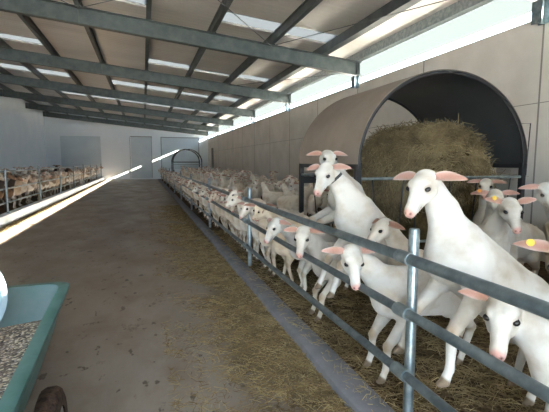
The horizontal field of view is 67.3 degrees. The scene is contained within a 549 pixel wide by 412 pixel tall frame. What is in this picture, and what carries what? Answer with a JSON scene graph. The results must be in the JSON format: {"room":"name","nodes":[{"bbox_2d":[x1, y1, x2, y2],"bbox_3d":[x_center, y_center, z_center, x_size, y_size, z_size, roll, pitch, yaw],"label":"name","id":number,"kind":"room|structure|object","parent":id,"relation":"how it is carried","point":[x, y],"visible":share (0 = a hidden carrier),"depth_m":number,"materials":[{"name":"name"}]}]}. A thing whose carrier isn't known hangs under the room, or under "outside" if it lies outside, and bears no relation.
{"room":"farm building","nodes":[
{"label":"farm building","id":0,"kind":"room"},
{"bbox_2d":[0,88,46,173],"bbox_3d":[-12.701,-2.951,13.831,0.200,6.030,43.500,-2,6,-18],"label":"wall","id":1,"kind":"structure","parent":0,"point":[22,134],"depth_m":27.55,"materials":[{"name":"paint"}]},
{"bbox_2d":[0,89,233,125],"bbox_3d":[-9.277,-6.030,25.674,13.650,1.745,0.180,-2,6,-18],"label":"roof beam","id":2,"kind":"structure","parent":1,"relation":"attached to","point":[4,93],"depth_m":25.40,"materials":[{"name":"metal"}]},
{"bbox_2d":[25,103,218,131],"bbox_3d":[-11.002,-6.607,31.076,13.650,1.745,0.180,-2,6,-18],"label":"roof beam","id":3,"kind":"structure","parent":1,"relation":"attached to","point":[27,105],"depth_m":30.85,"materials":[{"name":"metal"}]},
{"bbox_2d":[0,83,47,111],"bbox_3d":[-12.286,-5.710,13.669,0.100,0.228,43.500,-2,6,-18],"label":"purlin","id":4,"kind":"structure","parent":3,"relation":"attached to","point":[2,86],"depth_m":24.40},
{"bbox_2d":[43,112,208,135],"bbox_3d":[-12.620,-7.149,36.147,13.650,1.745,0.180,-2,6,-18],"label":"roof beam","id":5,"kind":"structure","parent":1,"relation":"attached to","point":[46,114],"depth_m":35.95,"materials":[{"name":"metal"}]},
{"bbox_2d":[0,74,255,117],"bbox_3d":[-7.553,-5.453,20.272,13.650,1.745,0.180,-2,6,-18],"label":"roof beam","id":6,"kind":"structure","parent":1,"relation":"attached to","point":[4,78],"depth_m":20.27,"materials":[{"name":"metal"}]},
{"bbox_2d":[0,47,290,103],"bbox_3d":[-5.828,-4.875,14.870,13.650,1.745,0.180,-2,6,-18],"label":"roof beam","id":7,"kind":"structure","parent":1,"relation":"attached to","point":[8,54],"depth_m":15.12,"materials":[{"name":"metal"}]},
{"bbox_2d":[0,0,361,75],"bbox_3d":[-4.104,-4.298,9.468,13.650,1.745,0.180,-2,6,-18],"label":"roof beam","id":8,"kind":"structure","parent":1,"relation":"attached to","point":[52,10],"depth_m":9.98,"materials":[{"name":"metal"}]},
{"bbox_2d":[232,72,350,85],"bbox_3d":[0.172,-4.205,13.797,0.018,0.496,6.148,-5,8,-39],"label":"rod","id":9,"kind":"object","parent":8,"relation":"attached to","point":[350,72],"visible":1,"depth_m":13.43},
{"bbox_2d":[272,0,446,45],"bbox_3d":[1.882,-3.782,8.427,0.018,0.296,6.055,-5,8,-40],"label":"rod","id":10,"kind":"object","parent":8,"relation":"attached to","point":[443,0],"visible":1,"depth_m":8.38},
{"bbox_2d":[0,179,94,213],"bbox_3d":[-10.555,-0.075,14.823,4.298,0.100,43.498,-2,6,-18],"label":"floor","id":11,"kind":"structure","parent":0,"point":[2,210],"depth_m":16.01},
{"bbox_2d":[0,172,15,198],"bbox_3d":[-7.717,-0.340,11.145,1.290,1.190,0.477,-1,6,-11],"label":"goat","id":12,"kind":"object","parent":11,"relation":"on","point":[9,175],"visible":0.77,"depth_m":11.16},
{"bbox_2d":[2,174,23,210],"bbox_3d":[-7.936,-0.372,11.922,1.181,1.090,0.437,-3,7,-29],"label":"goat","id":13,"kind":"object","parent":11,"relation":"on","point":[11,182],"visible":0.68,"depth_m":11.98},
{"bbox_2d":[4,176,27,208],"bbox_3d":[-8.186,-0.405,12.562,1.224,1.024,0.461,-3,7,-28],"label":"goat","id":14,"kind":"object","parent":11,"relation":"on","point":[17,191],"visible":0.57,"depth_m":12.59},
{"bbox_2d":[7,168,31,193],"bbox_3d":[-11.701,-1.137,18.691,0.500,1.176,1.492,3,7,26],"label":"goat","id":15,"kind":"object","parent":11,"relation":"on","point":[30,171],"visible":0.12,"depth_m":18.92},
{"bbox_2d":[7,174,33,206],"bbox_3d":[-8.444,-0.490,13.218,1.314,1.053,0.490,-3,7,-28],"label":"goat","id":16,"kind":"object","parent":11,"relation":"on","point":[23,188],"visible":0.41,"depth_m":13.32},
{"bbox_2d":[2,171,42,203],"bbox_3d":[-8.536,-0.600,13.848,1.323,1.138,0.452,-4,7,-31],"label":"goat","id":17,"kind":"object","parent":11,"relation":"on","point":[30,188],"visible":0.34,"depth_m":13.93},
{"bbox_2d":[8,176,43,203],"bbox_3d":[-8.812,-0.606,14.507,1.244,1.009,0.438,-3,7,-23],"label":"goat","id":18,"kind":"object","parent":11,"relation":"on","point":[37,177],"visible":0.21,"depth_m":14.54},
{"bbox_2d":[18,173,50,201],"bbox_3d":[-8.896,-0.696,15.166,1.202,1.047,0.439,-4,7,-32],"label":"goat","id":19,"kind":"object","parent":11,"relation":"on","point":[44,175],"visible":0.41,"depth_m":15.24},
{"bbox_2d":[31,172,52,197],"bbox_3d":[-9.431,-0.835,16.514,1.208,1.038,0.413,0,6,4],"label":"goat","id":20,"kind":"object","parent":11,"relation":"on","point":[47,178],"visible":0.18,"depth_m":16.48},
{"bbox_2d":[33,171,58,196],"bbox_3d":[-9.602,-0.928,17.295,1.211,1.055,0.442,-1,6,-9],"label":"goat","id":21,"kind":"object","parent":11,"relation":"on","point":[52,183],"visible":0.4,"depth_m":17.24},
{"bbox_2d":[47,172,69,192],"bbox_3d":[-10.321,-1.117,19.483,1.202,0.969,0.421,-1,6,-13],"label":"goat","id":22,"kind":"object","parent":11,"relation":"on","point":[62,179],"visible":0.34,"depth_m":19.47},
{"bbox_2d":[53,172,63,194],"bbox_3d":[-9.835,-0.986,18.012,1.221,1.022,0.460,-2,7,-21],"label":"goat","id":23,"kind":"object","parent":11,"relation":"on","point":[57,180],"visible":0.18,"depth_m":18.01},
{"bbox_2d":[56,170,78,189],"bbox_3d":[-10.928,-1.371,21.601,1.301,1.025,0.436,-3,7,-28],"label":"goat","id":24,"kind":"object","parent":11,"relation":"on","point":[75,171],"visible":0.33,"depth_m":21.63},
{"bbox_2d":[43,111,207,179],"bbox_3d":[-12.735,-5.386,36.615,13.600,6.030,0.200,-2,6,-18],"label":"wall","id":25,"kind":"structure","parent":0,"point":[53,127],"depth_m":35.53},
{"bbox_2d":[59,135,102,167],"bbox_3d":[-16.579,-4.646,35.329,3.310,2.830,0.058,-2,6,-18],"label":"door","id":26,"kind":"structure","parent":25,"relation":"in","point":[75,150],"depth_m":35.29,"materials":[{"name":"metal"}]},
{"bbox_2d":[106,136,131,177],"bbox_3d":[-13.697,-4.306,36.290,2.060,3.710,0.048,-2,6,-18],"label":"door","id":27,"kind":"structure","parent":25,"relation":"in","point":[118,148],"depth_m":36.28,"materials":[{"name":"metal"}]},
{"bbox_2d":[129,136,152,177],"bbox_3d":[-11.910,-4.366,36.855,1.910,3.710,0.048,-2,6,-18],"label":"door","id":28,"kind":"structure","parent":25,"relation":"in","point":[141,146],"depth_m":36.85,"materials":[{"name":"grey paint"}]},
{"bbox_2d":[160,137,198,168],"bbox_3d":[-8.647,-4.849,37.850,3.460,2.900,0.038,-2,6,-18],"label":"door","id":29,"kind":"structure","parent":25,"relation":"in","point":[170,146],"depth_m":37.81,"materials":[{"name":"grey paint"}]},
{"bbox_2d":[0,0,458,125],"bbox_3d":[-6.217,-5.464,15.791,14.300,1.530,43.800,-2,6,-18],"label":"ceiling","id":30,"kind":"structure","parent":0,"point":[73,41],"depth_m":12.26,"materials":[{"name":"metal"}]},
{"bbox_2d":[0,63,28,70],"bbox_3d":[-11.309,-6.131,18.157,1.530,0.163,1.200,-2,6,-18],"label":"skylight","id":31,"kind":"object","parent":30,"relation":"attached to","point":[1,64],"depth_m":18.21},
{"bbox_2d":[0,33,41,43],"bbox_3d":[-8.194,-5.474,13.444,1.530,0.163,0.750,-2,6,-18],"label":"skylight","id":32,"kind":"object","parent":30,"relation":"attached to","point":[1,34],"depth_m":13.50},
{"bbox_2d":[0,66,67,113],"bbox_3d":[-10.828,-5.607,14.145,0.100,0.228,43.500,-2,6,-18],"label":"purlin","id":33,"kind":"structure","parent":30,"relation":"attached to","point":[2,70],"depth_m":22.89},
{"bbox_2d":[0,38,87,116],"bbox_3d":[-9.370,-5.504,14.622,0.100,0.228,43.500,-2,6,-18],"label":"purlin","id":34,"kind":"structure","parent":30,"relation":"attached to","point":[3,43],"depth_m":17.83,"materials":[{"name":"metal"}]},
{"bbox_2d":[36,68,69,76],"bbox_3d":[-9.851,-6.028,18.633,1.530,0.163,1.200,-2,6,-18],"label":"skylight","id":35,"kind":"object","parent":30,"relation":"attached to","point":[39,70],"depth_m":18.69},
{"bbox_2d":[17,14,106,118],"bbox_3d":[-7.911,-5.402,15.098,0.100,0.228,43.500,-2,6,-18],"label":"purlin","id":36,"kind":"structure","parent":30,"relation":"attached to","point":[27,20],"depth_m":12.88,"materials":[{"name":"metal"}]},
{"bbox_2d":[73,0,126,121],"bbox_3d":[-6.453,-5.299,15.575,0.100,0.228,43.500,-2,6,-18],"label":"purlin","id":37,"kind":"structure","parent":30,"relation":"attached to","point":[89,30],"depth_m":12.99,"materials":[{"name":"metal"}]},
{"bbox_2d":[112,80,144,87],"bbox_3d":[-6.934,-5.822,19.586,1.530,0.163,1.200,-2,6,-18],"label":"skylight","id":38,"kind":"object","parent":30,"relation":"attached to","point":[113,81],"depth_m":19.70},
{"bbox_2d":[125,0,145,4],"bbox_3d":[-3.583,-4.700,9.090,1.530,0.163,0.550,-2,6,-18],"label":"skylight","id":39,"kind":"object","parent":30,"relation":"attached to","point":[135,1],"depth_m":9.43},
{"bbox_2d":[144,0,151,123],"bbox_3d":[-4.995,-5.196,16.052,0.100,0.228,43.500,-2,6,-18],"label":"purlin","id":40,"kind":"structure","parent":30,"relation":"attached to","point":[148,2],"depth_m":12.11,"materials":[{"name":"metal"}]},
{"bbox_2d":[147,85,177,92],"bbox_3d":[-5.476,-5.719,20.063,1.530,0.163,1.200,-2,6,-18],"label":"skylight","id":41,"kind":"object","parent":30,"relation":"attached to","point":[148,86],"depth_m":20.18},
{"bbox_2d":[149,59,189,68],"bbox_3d":[-3.819,-5.165,14.874,1.530,0.163,0.750,-2,6,-18],"label":"skylight","id":42,"kind":"object","parent":30,"relation":"attached to","point":[150,60],"depth_m":14.97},
{"bbox_2d":[181,92,208,97],"bbox_3d":[-4.078,-5.637,20.729,1.530,0.163,0.800,-2,6,-18],"label":"skylight","id":43,"kind":"object","parent":30,"relation":"attached to","point":[182,92],"depth_m":20.88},
{"bbox_2d":[162,0,232,125],"bbox_3d":[-3.537,-5.093,16.528,0.100,0.228,43.500,-2,6,-18],"label":"purlin","id":44,"kind":"structure","parent":30,"relation":"attached to","point":[222,10],"depth_m":10.41,"materials":[{"name":"metal"}]},
{"bbox_2d":[214,96,238,101],"bbox_3d":[-2.559,-5.513,21.016,1.530,0.163,1.200,-2,6,-18],"label":"skylight","id":45,"kind":"object","parent":30,"relation":"attached to","point":[216,97],"depth_m":21.17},
{"bbox_2d":[222,12,280,30],"bbox_3d":[-0.637,-4.484,9.948,1.530,0.163,0.750,-2,6,-18],"label":"skylight","id":46,"kind":"object","parent":30,"relation":"attached to","point":[229,17],"depth_m":10.02,"materials":[{"name":"plastic"}]},
{"bbox_2d":[180,0,322,127],"bbox_3d":[-2.078,-4.990,17.005,0.100,0.228,43.500,-2,6,-18],"label":"purlin","id":47,"kind":"structure","parent":30,"relation":"attached to","point":[307,6],"depth_m":10.01,"materials":[{"name":"metal"}]},
{"bbox_2d":[238,74,269,81],"bbox_3d":[-0.903,-4.959,15.827,1.530,0.163,0.750,-2,6,-18],"label":"skylight","id":48,"kind":"object","parent":30,"relation":"attached to","point":[240,75],"depth_m":15.95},
{"bbox_2d":[286,26,335,41],"bbox_3d":[0.822,-4.382,10.425,1.530,0.163,0.750,-2,6,-18],"label":"skylight","id":49,"kind":"object","parent":30,"relation":"attached to","point":[295,31],"depth_m":10.51,"materials":[{"name":"plastic"}]},
{"bbox_2d":[0,179,548,411],"bbox_3d":[-6.124,-0.086,16.237,13.600,0.220,43.500,-2,6,-18],"label":"floor","id":50,"kind":"structure","parent":0,"point":[105,351],"depth_m":4.21,"materials":[{"name":"concrete"}]},
{"bbox_2d":[0,282,68,411],"bbox_3d":[-1.512,1.021,1.739,1.090,0.697,2.440,-2,6,-20],"label":"cart","id":51,"kind":"object","parent":50,"relation":"on","point":[27,324],"visible":1,"depth_m":2.30,"materials":[{"name":"green plastic"}]},
{"bbox_2d":[0,273,6,320],"bbox_3d":[-1.758,0.494,2.181,0.568,0.576,0.470,-4,8,-36],"label":"bucket","id":52,"kind":"object","parent":51,"relation":"on","point":[3,289],"visible":1,"depth_m":2.23,"materials":[{"name":"blue plastic"}]},
{"bbox_2d":[0,177,103,227],"bbox_3d":[-8.321,-0.187,15.208,0.200,0.240,42.900,-2,6,-18],"label":"kerb","id":53,"kind":"object","parent":50,"relation":"on","point":[6,218],"visible":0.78,"depth_m":13.25,"materials":[{"name":"concrete"}]},
{"bbox_2d":[0,164,101,212],"bbox_3d":[-9.598,-1.308,19.060,0.100,1.190,32.456,-2,6,-18],"label":"fence","id":54,"kind":"object","parent":53,"relation":"on","point":[6,188],"visible":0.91,"depth_m":13.93,"materials":[{"name":"metal"}]},
{"bbox_2d":[0,181,103,232],"bbox_3d":[-9.350,-0.498,19.121,0.311,0.114,30.075,-2,6,-18],"label":"straw","id":55,"kind":"object","parent":50,"relation":"on","point":[33,214],"visible":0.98,"depth_m":12.86,"materials":[{"name":"plant"}]},
{"bbox_2d":[102,136,106,179],"bbox_3d":[-14.840,-4.192,35.933,0.300,3.800,0.058,-2,6,-18],"label":"pillar","id":56,"kind":"structure","parent":50,"relation":"on","point":[103,137],"depth_m":35.91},
{"bbox_2d":[152,138,160,178],"bbox_3d":[-10.683,-4.289,37.212,0.700,3.720,0.128,-2,6,-18],"label":"pillar","id":57,"kind":"structure","parent":50,"relation":"on","point":[155,141],"depth_m":37.14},
{"bbox_2d":[171,149,201,169],"bbox_3d":[-7.715,-3.670,36.185,2.525,2.668,1.640,-2,6,-18],"label":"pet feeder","id":58,"kind":"object","parent":50,"relation":"on","point":[191,150],"visible":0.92,"depth_m":35.75,"materials":[{"name":"black metal"}]},
{"bbox_2d":[180,179,193,204],"bbox_3d":[-2.755,-0.491,14.553,1.075,0.932,0.394,-3,7,-24],"label":"goat","id":59,"kind":"object","parent":50,"relation":"on","point":[183,180],"visible":0.19,"depth_m":14.36},
{"bbox_2d":[184,182,196,209],"bbox_3d":[-2.362,-0.336,13.293,1.070,0.895,0.404,-3,7,-23],"label":"goat","id":60,"kind":"object","parent":50,"relation":"on","point":[191,194],"visible":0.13,"depth_m":13.16},
{"bbox_2d":[191,184,206,217],"bbox_3d":[-1.720,-0.145,11.311,1.075,0.932,0.394,-2,7,-21],"label":"goat","id":61,"kind":"object","parent":50,"relation":"on","point":[194,185],"visible":0.2,"depth_m":11.15},
{"bbox_2d":[191,186,208,219],"bbox_3d":[-1.605,-0.083,10.862,1.153,0.909,0.385,-2,6,-16],"label":"goat","id":62,"kind":"object","parent":50,"relation":"on","point":[195,189],"visible":0.23,"depth_m":10.70},
{"bbox_2d":[198,187,213,222],"bbox_3d":[-1.379,-0.035,10.475,1.088,0.893,0.411,-1,6,-12],"label":"goat","id":63,"kind":"object","parent":50,"relation":"on","point":[200,188],"visible":0.11,"depth_m":10.36},
{"bbox_2d":[186,180,226,212],"bbox_3d":[-2.039,-0.304,12.488,1.216,0.997,0.459,-1,6,-13],"label":"goat","id":64,"kind":"object","parent":50,"relation":"on","point":[189,184],"visible":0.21,"depth_m":12.36},
{"bbox_2d":[202,172,214,183],"bbox_3d":[-3.054,-1.056,19.071,0.474,1.097,1.353,0,6,3],"label":"goat","id":65,"kind":"object","parent":50,"relation":"on","point":[206,176],"visible":0.32,"depth_m":18.62},
{"bbox_2d":[198,188,219,227],"bbox_3d":[-1.205,0.039,9.639,1.176,0.927,0.393,-3,7,-23],"label":"goat","id":66,"kind":"object","parent":50,"relation":"on","point":[203,191],"visible":0.21,"depth_m":9.46},
{"bbox_2d":[207,173,217,186],"bbox_3d":[-2.583,-0.888,17.609,0.421,1.074,1.258,1,6,11],"label":"goat","id":67,"kind":"object","parent":50,"relation":"on","point":[213,182],"visible":0.33,"depth_m":17.26},
{"bbox_2d":[211,148,213,167],"bbox_3d":[-5.391,-3.655,35.847,0.165,2.750,0.150,-2,6,-18],"label":"pillar","id":68,"kind":"structure","parent":50,"relation":"on","point":[212,156],"depth_m":35.75,"materials":[{"name":"grey"}]},
{"bbox_2d":[213,174,229,185],"bbox_3d":[-2.046,-0.776,16.659,0.447,1.055,1.338,3,7,27],"label":"goat","id":69,"kind":"object","parent":50,"relation":"on","point":[215,177],"visible":0.25,"depth_m":16.30},
{"bbox_2d":[215,175,229,187],"bbox_3d":[-1.914,-0.679,15.740,0.394,1.057,1.205,1,6,11],"label":"goat","id":70,"kind":"object","parent":50,"relation":"on","point":[222,184],"visible":0.38,"depth_m":15.39},
{"bbox_2d":[227,176,238,189],"bbox_3d":[-1.476,-0.537,14.394,0.396,1.061,1.210,-1,6,-9],"label":"goat","id":71,"kind":"object","parent":50,"relation":"on","point":[233,178],"visible":0.48,"depth_m":14.01},
{"bbox_2d":[234,177,246,195],"bbox_3d":[-1.333,-0.594,15.337,0.409,0.969,1.117,-4,7,-31],"label":"goat","id":72,"kind":"object","parent":50,"relation":"on","point":[241,186],"visible":0.37,"depth_m":15.02},
{"bbox_2d":[148,205,353,411],"bbox_3d":[-1.804,0.695,8.004,1.197,0.115,13.994,-2,6,-18],"label":"straw","id":73,"kind":"object","parent":50,"relation":"on","point":[319,387],"visible":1,"depth_m":3.57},
{"bbox_2d":[244,180,257,198],"bbox_3d":[-0.717,-0.337,12.762,0.470,1.004,1.254,0,6,2],"label":"goat","id":74,"kind":"object","parent":50,"relation":"on","point":[252,183],"visible":0.66,"depth_m":12.38},
{"bbox_2d":[245,174,279,207],"bbox_3d":[-0.335,-0.487,13.671,1.294,1.113,0.479,3,7,23],"label":"goat","id":75,"kind":"object","parent":50,"relation":"on","point":[252,177],"visible":0.29,"depth_m":13.54},
{"bbox_2d":[257,175,267,198],"bbox_3d":[-0.676,-0.652,15.557,0.471,1.042,1.246,-3,7,-26],"label":"goat","id":76,"kind":"object","parent":50,"relation":"on","point":[262,177],"visible":0.18,"depth_m":15.11},
{"bbox_2d":[268,182,278,191],"bbox_3d":[-0.127,-0.245,12.163,0.431,0.954,1.141,-1,6,-9],"label":"goat","id":77,"kind":"object","parent":50,"relation":"on","point":[273,185],"visible":0.27,"depth_m":11.70},
{"bbox_2d":[269,171,277,182],"bbox_3d":[-0.063,-0.913,17.444,0.460,1.159,1.349,-1,6,-6],"label":"goat","id":78,"kind":"object","parent":50,"relation":"on","point":[272,174],"visible":0.44,"depth_m":16.98},
{"bbox_2d":[256,182,295,206],"bbox_3d":[0.058,-0.126,10.917,1.141,0.982,0.422,2,7,22],"label":"goat","id":79,"kind":"object","parent":50,"relation":"on","point":[272,197],"visible":0.43,"depth_m":10.82},
{"bbox_2d":[158,179,394,411],"bbox_3d":[-3.802,-0.219,16.331,0.238,0.065,42.300,-2,6,-18],"label":"kerb","id":80,"kind":"object","parent":50,"relation":"on","point":[354,400],"visible":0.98,"depth_m":3.43,"materials":[{"name":"grey concrete"}]},
{"bbox_2d":[285,177,306,186],"bbox_3d":[0.823,-0.376,12.758,1.259,1.083,0.452,-3,7,-28],"label":"goat","id":81,"kind":"object","parent":50,"relation":"on","point":[288,179],"visible":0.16,"depth_m":12.39},
{"bbox_2d":[277,183,323,215],"bbox_3d":[0.591,-0.014,9.678,1.192,1.024,0.406,3,7,22],"label":"goat","id":82,"kind":"object","parent":50,"relation":"on","point":[311,202],"visible":0.41,"depth_m":9.45},
{"bbox_2d":[290,183,314,215],"bbox_3d":[0.790,-0.287,11.633,1.338,1.149,0.444,-3,7,-30],"label":"goat","id":83,"kind":"object","parent":50,"relation":"on","point":[311,184],"visible":0.09,"depth_m":11.65},
{"bbox_2d":[288,181,329,225],"bbox_3d":[0.948,-0.075,10.110,1.305,1.051,0.456,2,6,20],"label":"goat","id":84,"kind":"object","parent":50,"relation":"on","point":[294,185],"visible":0.2,"depth_m":9.96},
{"bbox_2d":[160,167,548,411],"bbox_3d":[-3.862,-0.835,16.869,0.128,1.175,38.400,-2,6,-18],"label":"fence","id":85,"kind":"object","parent":50,"relation":"on","point":[408,312],"visible":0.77,"depth_m":2.35,"materials":[{"name":"metal"}]},
{"bbox_2d":[209,229,545,411],"bbox_3d":[0.723,0.942,5.496,1.978,0.189,8.383,-2,6,-18],"label":"straw","id":86,"kind":"object","parent":50,"relation":"on","point":[433,340],"visible":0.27,"depth_m":3.28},
{"bbox_2d":[208,192,227,233],"bbox_3d":[-0.886,0.141,8.860,1.080,0.886,0.408,-1,6,-12],"label":"goat","id":87,"kind":"object","parent":86,"relation":"on","point":[218,210],"visible":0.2,"depth_m":8.73},
{"bbox_2d":[224,202,246,250],"bbox_3d":[-0.380,0.327,7.221,1.037,0.867,0.392,-3,7,-29],"label":"goat","id":88,"kind":"object","parent":86,"relation":"on","point":[242,233],"visible":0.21,"depth_m":7.06},
{"bbox_2d":[211,189,267,236],"bbox_3d":[-0.695,0.131,8.465,1.204,0.987,0.454,-2,6,-15],"label":"goat","id":89,"kind":"object","parent":86,"relation":"on","point":[215,196],"visible":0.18,"depth_m":8.33},
{"bbox_2d":[215,192,271,240],"bbox_3d":[-0.594,0.187,8.051,1.158,0.968,0.438,-3,7,-24],"label":"goat","id":90,"kind":"object","parent":86,"relation":"on","point":[222,200],"visible":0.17,"depth_m":7.91},
{"bbox_2d":[218,194,276,245],"bbox_3d":[-0.477,0.238,7.633,1.144,0.956,0.432,-3,7,-27],"label":"goat","id":91,"kind":"object","parent":86,"relation":"on","point":[230,216],"visible":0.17,"depth_m":7.49},
{"bbox_2d":[226,189,293,254],"bbox_3d":[-0.249,0.258,6.796,1.180,1.089,0.437,-2,7,-22],"label":"goat","id":92,"kind":"object","parent":86,"relation":"on","point":[232,192],"visible":0.2,"depth_m":6.64},
{"bbox_2d":[224,194,305,260],"bbox_3d":[-0.120,0.326,6.412,1.320,1.041,0.441,-2,6,-15],"label":"goat","id":93,"kind":"object","parent":86,"relation":"on","point":[234,200],"visible":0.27,"depth_m":6.27},
{"bbox_2d":[238,202,307,267],"bbox_3d":[0.055,0.406,6.000,1.177,0.965,0.444,-1,6,-13],"label":"goat","id":94,"kind":"object","parent":86,"relation":"on","point":[245,210],"visible":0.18,"depth_m":5.86},
{"bbox_2d":[244,203,316,276],"bbox_3d":[0.166,0.435,5.580,1.195,0.999,0.452,-3,7,-25],"label":"goat","id":95,"kind":"object","parent":86,"relation":"on","point":[262,223],"visible":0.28,"depth_m":5.43},
{"bbox_2d":[252,208,335,285],"bbox_3d":[0.309,0.484,5.213,1.126,0.976,0.412,-2,7,-21],"label":"goat","id":96,"kind":"object","parent":86,"relation":"on","point":[261,213],"visible":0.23,"depth_m":5.03},
{"bbox_2d":[264,217,348,290],"bbox_3d":[0.424,0.553,4.779,1.356,0.940,0.492,-4,7,-34],"label":"goat","id":97,"kind":"object","parent":86,"relation":"on","point":[275,225],"visible":0.37,"depth_m":4.63},
{"bbox_2d":[283,225,376,320],"bbox_3d":[0.664,0.616,4.092,1.274,0.960,0.461,-3,7,-29],"label":"goat","id":98,"kind":"object","parent":86,"relation":"on","point":[305,237],"visible":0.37,"depth_m":3.89},
{"bbox_2d":[294,150,365,237],"bbox_3d":[0.802,0.224,4.490,1.206,1.655,0.442,-3,7,-24],"label":"goat","id":99,"kind":"object","parent":86,"relation":"on","point":[326,215],"visible":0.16,"depth_m":4.34},
{"bbox_2d":[306,162,408,297],"bbox_3d":[0.872,0.363,3.786,1.164,1.529,0.452,-2,6,-16],"label":"goat","id":100,"kind":"object","parent":86,"relation":"on","point":[355,212],"visible":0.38,"depth_m":3.56},
{"bbox_2d":[321,244,475,383],"bbox_3d":[0.994,0.734,3.023,1.306,0.953,0.399,-2,7,-22],"label":"goat","id":101,"kind":"object","parent":86,"relation":"on","point":[390,281],"visible":0.55,"depth_m":2.89},
{"bbox_2d":[367,218,464,337],"bbox_3d":[1.240,0.619,3.440,1.200,1.094,0.397,-3,7,-23],"label":"goat","id":102,"kind":"object","parent":86,"relation":"on","point":[381,229],"visible":0.15,"depth_m":3.21},
{"bbox_2d":[392,169,548,406],"bbox_3d":[1.310,0.522,2.497,1.156,1.486,0.599,-1,6,-8],"label":"goat","id":103,"kind":"object","parent":86,"relation":"on","point":[453,241],"visible":0.59,"depth_m":2.38},
{"bbox_2d":[458,288,548,411],"bbox_3d":[1.537,0.850,2.029,1.260,0.935,0.412,-1,6,-10],"label":"goat","id":104,"kind":"object","parent":86,"relation":"on","point":[504,321],"visible":0.84,"depth_m":1.90},
{"bbox_2d":[474,196,536,323],"bbox_3d":[1.971,0.481,3.994,0.435,1.250,1.409,0,6,0],"label":"goat","id":105,"kind":"object","parent":86,"relation":"on","point":[507,214],"visible":0.27,"depth_m":3.44},
{"bbox_2d":[512,239,548,269],"bbox_3d":[1.911,0.774,1.718,1.670,1.150,0.433,4,7,35],"label":"goat","id":106,"kind":"object","parent":86,"relation":"on","point":[531,244],"visible":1,"depth_m":2.09},
{"bbox_2d":[299,69,530,242],"bbox_3d":[2.117,-0.574,6.713,2.884,2.774,2.100,-2,6,-18],"label":"shelter","id":107,"kind":"object","parent":50,"relation":"on","point":[342,126],"visible":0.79,"depth_m":6.29,"materials":[{"name":"black metal"}]},
{"bbox_2d":[299,69,527,163],"bbox_3d":[2.092,-1.319,6.626,2.832,1.274,2.100,-2,6,-18],"label":"hood","id":108,"kind":"object","parent":107,"relation":"attached to","point":[343,126],"depth_m":6.32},
{"bbox_2d":[345,113,527,249],"bbox_3d":[2.261,-0.302,6.557,3.009,2.160,1.983,-2,6,-18],"label":"hay bale","id":109,"kind":"object","parent":107,"relation":"in","point":[440,146],"visible":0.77,"depth_m":5.85,"materials":[{"name":"plant"}]},
{"bbox_2d":[466,178,523,224],"bbox_3d":[2.991,0.273,5.552,1.326,1.318,0.495,-5,8,-37],"label":"goat","id":110,"kind":"object","parent":50,"relation":"on","point":[486,183],"visible":0.2,"depth_m":5.26},
{"bbox_2d":[471,189,545,274],"bbox_3d":[2.600,0.419,4.557,1.269,1.251,0.479,-4,7,-32],"label":"goat","id":111,"kind":"object","parent":50,"relation":"on","point":[529,231],"visible":0.37,"depth_m":4.45},
{"bbox_2d":[518,182,548,220],"bbox_3d":[3.029,0.430,4.057,1.298,1.338,0.455,-2,7,-21],"label":"goat","id":112,"kind":"object","parent":50,"relation":"on","point":[541,190],"visible":1,"depth_m":3.87},
{"bbox_2d":[543,221,548,273],"bbox_3d":[3.884,0.472,5.210,0.462,1.004,1.223,0,6,1],"label":"goat","id":113,"kind":"object","parent":50,"relation":"on","point":[546,226],"visible":0.65,"depth_m":5.59},
{"bbox_2d":[209,0,532,135],"bbox_3d":[0.438,-4.597,17.850,0.050,0.648,43.500,-2,6,-18],"label":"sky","id":114,"kind":"structure","parent":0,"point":[496,12],"depth_m":8.95,"materials":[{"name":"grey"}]},
{"bbox_2d":[208,21,548,261],"bbox_3d":[0.441,-2.256,18.101,0.184,3.740,43.500,-2,6,-18],"label":"wall","id":115,"kind":"structure","parent":0,"point":[515,60],"depth_m":7.67,"materials":[{"name":"grey concrete"}]},
{"bbox_2d":[285,103,289,111],"bbox_3d":[0.551,-4.064,16.993,0.155,0.330,0.180,-2,6,-18],"label":"bracket","id":116,"kind":"object","parent":115,"relation":"attached to","point":[287,105],"visible":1,"depth_m":16.99,"materials":[{"name":"metal"}]},
{"bbox_2d":[351,75,359,88],"bbox_3d":[2.275,-3.486,11.591,0.155,0.330,0.180,-2,6,-18],"label":"bracket","id":117,"kind":"object","parent":115,"relation":"attached to","point":[354,79],"visible":1,"depth_m":11.58,"materials":[{"name":"metal"}]},
{"bbox_2d":[531,0,548,25],"bbox_3d":[4.000,-2.909,6.189,0.155,0.330,0.180,-2,6,-18],"label":"bracket","id":118,"kind":"object","parent":115,"relation":"attached to","point":[540,8],"visible":1,"depth_m":6.17,"materials":[{"name":"metal"}]},
{"bbox_3d":[-2.379,-3.721,4.066,13.650,1.745,0.180,-2,6,-18],"label":"roof beam","id":119,"kind":"structure","parent":118,"relation":"on","visible":0},
{"bbox_2d":[218,0,271,46],"bbox_3d":[-1.407,-4.019,7.352,0.018,0.476,7.248,2,7,22],"label":"rod","id":120,"kind":"object","parent":119,"relation":"attached to","point":[218,0],"visible":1,"depth_m":9.16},
{"bbox_3d":[5.739,-2.327,0.739,0.155,0.330,0.180,-2,6,-18],"label":"bracket","id":121,"kind":"object","parent":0,"visible":0},
{"bbox_3d":[-0.640,-3.138,-1.384,13.650,1.745,0.180,-2,6,-18],"label":"roof beam","id":122,"kind":"structure","parent":121,"relation":"on","visible":0},
{"bbox_2d":[195,0,421,129],"bbox_3d":[-0.663,-4.885,17.468,0.190,0.228,43.500,-2,6,-18],"label":"purlin","id":123,"kind":"structure","parent":122,"relation":"attached to","point":[355,31],"depth_m":9.69,"materials":[{"name":"metal"}]},
{"bbox_2d":[206,0,493,131],"bbox_3d":[0.319,-4.810,17.789,0.160,0.215,43.500,-2,6,-18],"label":"eaves purlin","id":124,"kind":"object","parent":122,"relation":"on","point":[461,7],"visible":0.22,"depth_m":9.41,"materials":[{"name":"metal"}]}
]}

